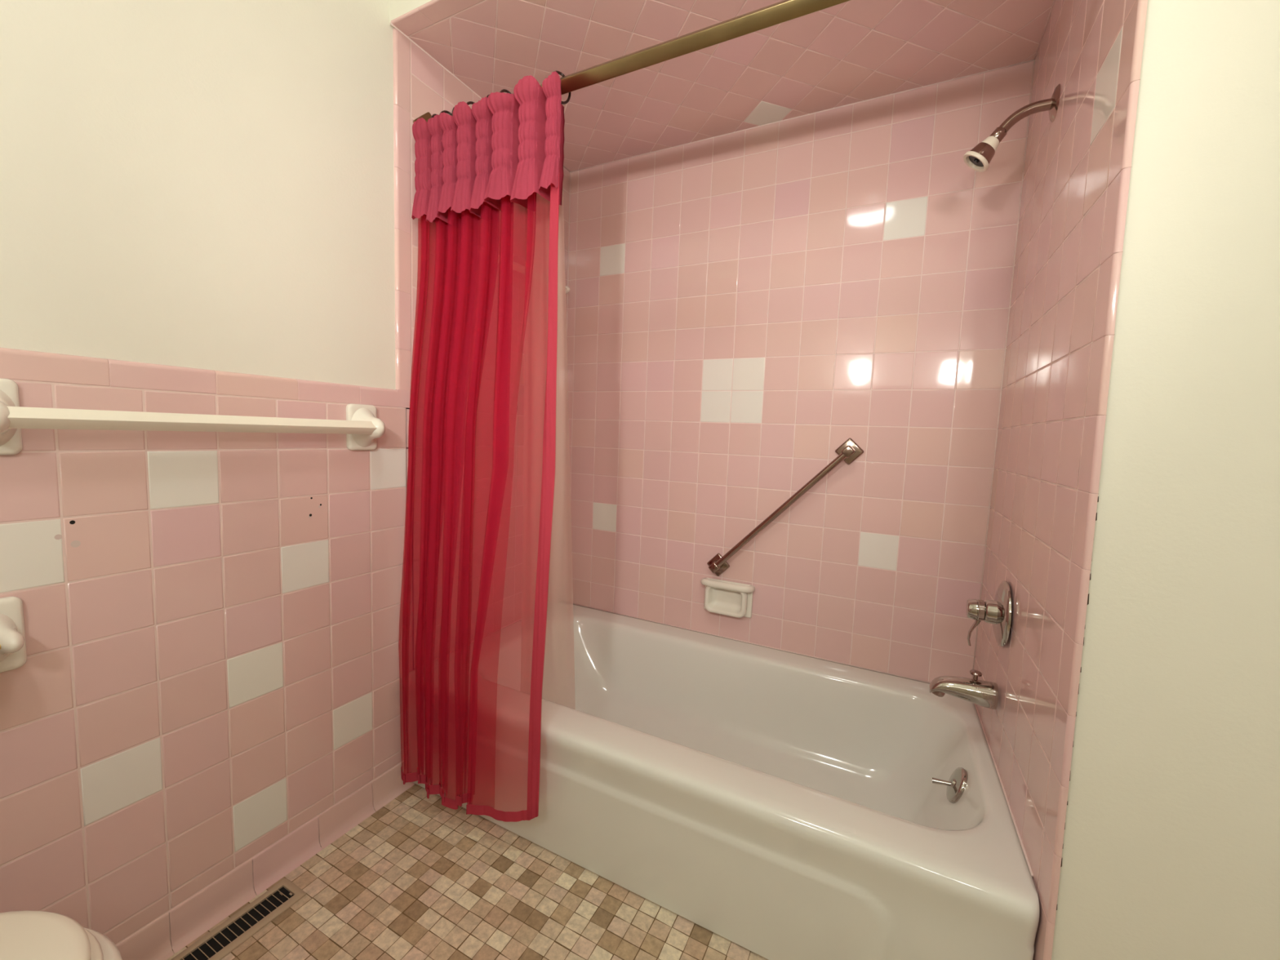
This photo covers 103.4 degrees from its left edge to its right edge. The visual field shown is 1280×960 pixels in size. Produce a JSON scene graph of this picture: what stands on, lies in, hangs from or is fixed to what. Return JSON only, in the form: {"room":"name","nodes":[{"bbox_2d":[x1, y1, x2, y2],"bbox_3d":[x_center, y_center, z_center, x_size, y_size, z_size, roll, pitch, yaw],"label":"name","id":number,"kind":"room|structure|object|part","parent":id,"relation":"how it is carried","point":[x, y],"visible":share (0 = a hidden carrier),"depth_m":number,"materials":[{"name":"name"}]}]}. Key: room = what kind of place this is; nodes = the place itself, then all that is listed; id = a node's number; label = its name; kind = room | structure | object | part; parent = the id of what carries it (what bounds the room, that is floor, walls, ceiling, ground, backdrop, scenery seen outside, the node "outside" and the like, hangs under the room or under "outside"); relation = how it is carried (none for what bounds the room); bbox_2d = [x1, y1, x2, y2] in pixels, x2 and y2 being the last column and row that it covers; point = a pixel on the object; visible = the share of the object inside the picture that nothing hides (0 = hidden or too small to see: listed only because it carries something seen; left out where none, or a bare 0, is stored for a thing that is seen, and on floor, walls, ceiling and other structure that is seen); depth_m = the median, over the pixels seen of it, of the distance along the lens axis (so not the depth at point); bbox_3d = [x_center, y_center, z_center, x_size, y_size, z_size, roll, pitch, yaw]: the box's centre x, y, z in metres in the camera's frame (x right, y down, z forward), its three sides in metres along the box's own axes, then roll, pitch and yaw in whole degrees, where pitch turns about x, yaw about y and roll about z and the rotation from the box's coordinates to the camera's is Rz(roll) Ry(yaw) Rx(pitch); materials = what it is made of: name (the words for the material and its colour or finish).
{"room":"bathroom","nodes":[
{"label":"bathroom","id":0,"kind":"room"},
{"bbox_2d":[0,0,569,945],"bbox_3d":[-0.818,-0.288,1.053,0.011,2.440,2.250,5,6,27],"label":"wall","id":1,"kind":"structure","parent":0,"point":[206,206],"depth_m":1.03,"materials":[{"name":"tile"}]},
{"bbox_2d":[0,595,26,672],"bbox_3d":[-1.002,0.250,0.673,0.084,0.116,0.254,5,6,27],"label":"toilet paper holder","id":2,"kind":"object","parent":1,"relation":"attached to","point":[13,654],"visible":1,"depth_m":0.78,"materials":[{"name":"white ceramic"}]},
{"bbox_2d":[0,377,385,455],"bbox_3d":[-0.808,-0.111,0.998,0.083,0.116,0.679,5,6,27],"label":"towel rail","id":3,"kind":"object","parent":1,"relation":"attached to","point":[362,427],"visible":1,"depth_m":0.89,"materials":[{"name":"white ceramic"}]},
{"bbox_2d":[115,756,415,959],"bbox_3d":[-1.015,0.909,0.831,0.019,0.084,1.521,5,6,27],"label":"baseboard","id":4,"kind":"structure","parent":1,"relation":"attached to","point":[193,917],"depth_m":1.14,"materials":[{"name":"pink tile"}]},
{"bbox_2d":[168,784,373,948],"bbox_3d":[-1.021,0.909,0.835,0.002,0.082,1.522,5,6,27],"label":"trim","id":5,"kind":"structure","parent":1,"relation":"attached to","point":[372,784],"depth_m":1.14,"materials":[{"name":"pink tile"}]},
{"bbox_2d":[451,233,569,293],"bbox_3d":[-0.405,-0.711,1.718,0.064,0.068,0.542,5,6,27],"label":"towel rail","id":6,"kind":"object","parent":1,"relation":"attached to","point":[461,246],"visible":0.64,"depth_m":1.52,"materials":[{"name":"white ceramic"}]},
{"bbox_2d":[389,0,431,27],"bbox_3d":[0.094,-1.284,0.957,1.569,0.373,0.103,5,6,27],"label":"wall","id":7,"kind":"structure","parent":0,"point":[397,8],"depth_m":1.26,"materials":[{"name":"beige paint"}]},
{"bbox_2d":[166,783,767,959],"bbox_3d":[0.003,1.036,0.307,2.333,0.001,1.602,5,6,27],"label":"floor","id":8,"kind":"structure","parent":0,"point":[420,877],"depth_m":1.12,"materials":[{"name":"brown tile"}]},
{"bbox_2d":[0,910,122,959],"bbox_3d":[-0.862,0.622,0.322,0.444,0.756,0.763,5,6,27],"label":"toilet","id":9,"kind":"object","parent":8,"relation":"on","point":[26,935],"visible":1,"depth_m":0.62,"materials":[{"name":"white ceramic"}]},
{"bbox_3d":[-0.797,0.602,0.447,0.388,0.018,0.447,5,6,27],"label":"seat","id":10,"kind":"part","parent":9,"relation":"part of","materials":[{"name":"beige plastic"}]},
{"bbox_3d":[-0.854,0.808,0.368,0.410,0.379,0.698,5,6,27],"label":"bowl","id":11,"kind":"part","parent":9,"relation":"part of","materials":[{"name":"white ceramic"}]},
{"bbox_2d":[170,878,306,959],"bbox_3d":[-0.863,0.938,1.004,0.082,0.005,0.342,5,6,27],"label":"floor vent","id":12,"kind":"object","parent":8,"relation":"in","point":[220,945],"visible":1,"depth_m":1.06,"materials":[{"name":"beige metal"}]},
{"bbox_2d":[404,604,1039,959],"bbox_3d":[0.142,0.759,1.472,1.474,0.342,0.766,5,6,27],"label":"bathtub","id":13,"kind":"object","parent":8,"relation":"on","point":[783,805],"visible":0.94,"depth_m":1.20,"materials":[{"name":"white ceramic"}]},
{"bbox_2d":[417,784,768,959],"bbox_3d":[-0.029,0.953,1.184,1.421,0.012,0.012,5,6,27],"label":"trim","id":14,"kind":"structure","parent":13,"relation":"attached to","point":[417,784],"depth_m":1.17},
{"bbox_3d":[0.715,0.709,1.189,0.048,0.024,0.022,5,6,27],"label":"trip lever","id":15,"kind":"part","parent":13,"relation":"part of","materials":[{"name":"silver metal"}]},
{"bbox_3d":[0.738,0.711,1.178,0.036,0.079,0.082,5,6,27],"label":"overflow plate","id":16,"kind":"part","parent":13,"relation":"part of","materials":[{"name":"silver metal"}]},
{"bbox_2d":[391,0,1053,171],"bbox_3d":[0.200,-1.126,1.296,1.461,0.007,0.786,5,6,27],"label":"ceiling","id":17,"kind":"structure","parent":0,"point":[851,51],"depth_m":1.33,"materials":[{"name":"pink tile"}]},
{"bbox_2d":[567,61,1033,682],"bbox_3d":[0.346,-0.270,1.726,1.461,1.766,0.002,5,6,27],"label":"wall","id":18,"kind":"structure","parent":0,"point":[746,306],"depth_m":1.63,"materials":[{"name":"pink tile"}]},
{"bbox_2d":[390,0,1054,877],"bbox_3d":[0.174,-0.265,1.373,1.477,1.728,0.789,5,6,27],"label":"trim","id":19,"kind":"structure","parent":18,"relation":"attached to","point":[391,24],"depth_m":1.44,"materials":[{"name":"pink tile"}]},
{"bbox_2d":[700,577,755,617],"bbox_3d":[0.299,0.413,1.762,0.189,0.123,0.065,5,6,27],"label":"soap dish","id":20,"kind":"object","parent":18,"relation":"attached to","point":[730,598],"visible":1,"depth_m":1.76,"materials":[{"name":"white ceramic"}]},
{"bbox_2d":[704,586,747,617],"bbox_3d":[0.300,0.419,1.766,0.149,0.102,0.040,5,6,27],"label":"tray","id":21,"kind":"object","parent":20,"relation":"on","point":[731,601],"depth_m":1.77,"materials":[{"name":"white ceramic"}]},
{"bbox_2d":[706,438,863,576],"bbox_3d":[0.454,0.107,1.664,0.486,0.505,0.060,5,6,27],"label":"grab bar","id":22,"kind":"object","parent":18,"relation":"attached to","point":[848,451],"visible":1,"depth_m":1.62,"materials":[{"name":"silver metal"}]},
{"bbox_3d":[0.266,0.303,1.770,0.038,0.038,0.052,5,6,27],"label":"post","id":23,"kind":"part","parent":22,"relation":"part of","materials":[{"name":"silver metal"}]},
{"bbox_3d":[0.278,0.301,1.795,0.083,0.083,0.011,5,6,27],"label":"mounting plate","id":24,"kind":"part","parent":22,"relation":"part of","materials":[{"name":"silver metal"}]},
{"bbox_3d":[0.640,-0.087,1.551,0.038,0.038,0.052,5,6,27],"label":"post","id":25,"kind":"part","parent":22,"relation":"part of","materials":[{"name":"silver metal"}]},
{"bbox_3d":[0.653,-0.089,1.576,0.083,0.083,0.011,5,6,27],"label":"mounting plate","id":26,"kind":"part","parent":22,"relation":"part of","materials":[{"name":"silver metal"}]},
{"bbox_2d":[973,0,1147,959],"bbox_3d":[0.820,-0.041,1.058,0.040,2.066,0.786,5,6,27],"label":"wall","id":27,"kind":"structure","parent":0,"point":[1077,165],"depth_m":0.88,"materials":[{"name":"pink tile"}]},
{"bbox_2d":[413,0,850,123],"bbox_3d":[0.065,-0.906,1.063,1.458,0.096,0.096,5,6,27],"label":"curtain rod","id":28,"kind":"object","parent":27,"relation":"attached to","point":[784,11],"visible":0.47,"depth_m":1.03,"materials":[{"name":"brown metal"}]},
{"bbox_2d":[439,110,451,115],"bbox_3d":[-0.510,-0.947,1.350,0.006,0.067,0.060,6,6,35],"label":"curtain ring","id":29,"kind":"object","parent":28,"relation":"hanging from","point":[444,111],"visible":0.18,"depth_m":1.34,"materials":[{"name":"black metal"}]},
{"bbox_2d":[466,101,474,105],"bbox_3d":[-0.428,-0.941,1.308,0.006,0.067,0.060,6,7,38],"label":"curtain ring","id":30,"kind":"object","parent":28,"relation":"hanging from","point":[468,102],"visible":0.17,"depth_m":1.29,"materials":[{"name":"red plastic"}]},
{"bbox_2d":[400,71,564,822],"bbox_3d":[-0.403,-0.029,1.298,0.507,1.778,0.176,5,6,27],"label":"shower curtain","id":31,"kind":"object","parent":28,"relation":"hanging from","point":[495,154],"visible":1,"depth_m":1.19,"materials":[{"name":"fabric"}]},
{"bbox_2d":[499,88,511,93],"bbox_3d":[-0.328,-0.932,1.258,0.006,0.067,0.060,5,6,32],"label":"curtain ring","id":32,"kind":"object","parent":28,"relation":"hanging from","point":[503,90],"visible":0.15,"depth_m":1.25,"materials":[{"name":"black metal"}]},
{"bbox_2d":[520,186,575,709],"bbox_3d":[-0.235,-0.070,1.339,0.204,1.675,0.032,5,6,27],"label":"curtain liner","id":33,"kind":"object","parent":28,"relation":"hanging from","point":[558,670],"visible":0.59,"depth_m":1.35,"materials":[{"name":"plastic"}]},
{"bbox_2d":[554,71,571,104],"bbox_3d":[-0.186,-0.921,1.186,0.006,0.067,0.060,7,7,43],"label":"curtain ring","id":34,"kind":"object","parent":28,"relation":"hanging from","point":[562,74],"visible":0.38,"depth_m":1.20,"materials":[{"name":"black metal"}]},
{"bbox_2d":[928,669,998,709],"bbox_3d":[0.758,0.481,1.187,0.132,0.079,0.059,5,6,27],"label":"tub spout","id":35,"kind":"object","parent":27,"relation":"attached to","point":[980,692],"visible":1,"depth_m":1.17,"materials":[{"name":"silver metal"}]},
{"bbox_2d":[931,692,945,697],"bbox_3d":[0.714,0.505,1.212,0.034,0.020,0.033,5,6,27],"label":"outlet","id":36,"kind":"object","parent":35,"relation":"attached to","point":[939,694],"depth_m":1.20,"materials":[{"name":"silver metal"}]},
{"bbox_3d":[0.780,0.456,1.174,0.025,0.025,0.025,5,6,27],"label":"diverter knob","id":37,"kind":"part","parent":35,"relation":"part of","materials":[{"name":"silver metal"}]},
{"bbox_2d":[965,580,1011,647],"bbox_3d":[0.793,0.307,1.162,0.072,0.161,0.148,5,6,27],"label":"shower valve","id":38,"kind":"object","parent":27,"relation":"attached to","point":[997,612],"visible":1,"depth_m":1.14,"materials":[{"name":"silver metal"}]},
{"bbox_3d":[0.777,0.352,1.174,0.026,0.069,0.020,5,6,27],"label":"lever","id":39,"kind":"part","parent":38,"relation":"part of","materials":[{"name":"silver metal"}]},
{"bbox_3d":[0.776,0.300,1.170,0.034,0.048,0.048,5,6,27],"label":"handle","id":40,"kind":"part","parent":38,"relation":"part of","materials":[{"name":"silver metal"}]},
{"bbox_2d":[963,84,1060,172],"bbox_3d":[0.795,-0.752,1.090,0.160,0.142,0.066,5,6,27],"label":"sprayer","id":41,"kind":"object","parent":27,"relation":"attached to","point":[979,158],"visible":1,"depth_m":1.09,"materials":[{"name":"silver metal"}]},
{"bbox_3d":[0.818,-0.769,1.077,0.103,0.058,0.021,5,6,27],"label":"arm","id":42,"kind":"part","parent":41,"relation":"part of","materials":[{"name":"silver metal"}]},
{"bbox_2d":[1051,0,1279,959],"bbox_3d":[1.013,-0.172,0.514,0.849,2.440,0.001,5,6,27],"label":"wall","id":43,"kind":"structure","parent":0,"point":[1171,851],"depth_m":0.67,"materials":[{"name":"beige paint"}]},
{"bbox_2d":[1056,496,1098,910],"bbox_3d":[0.640,0.339,0.741,0.011,0.635,0.001,5,6,27],"label":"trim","id":44,"kind":"structure","parent":43,"relation":"attached to","point":[1098,496],"depth_m":0.74,"materials":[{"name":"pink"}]}
]}

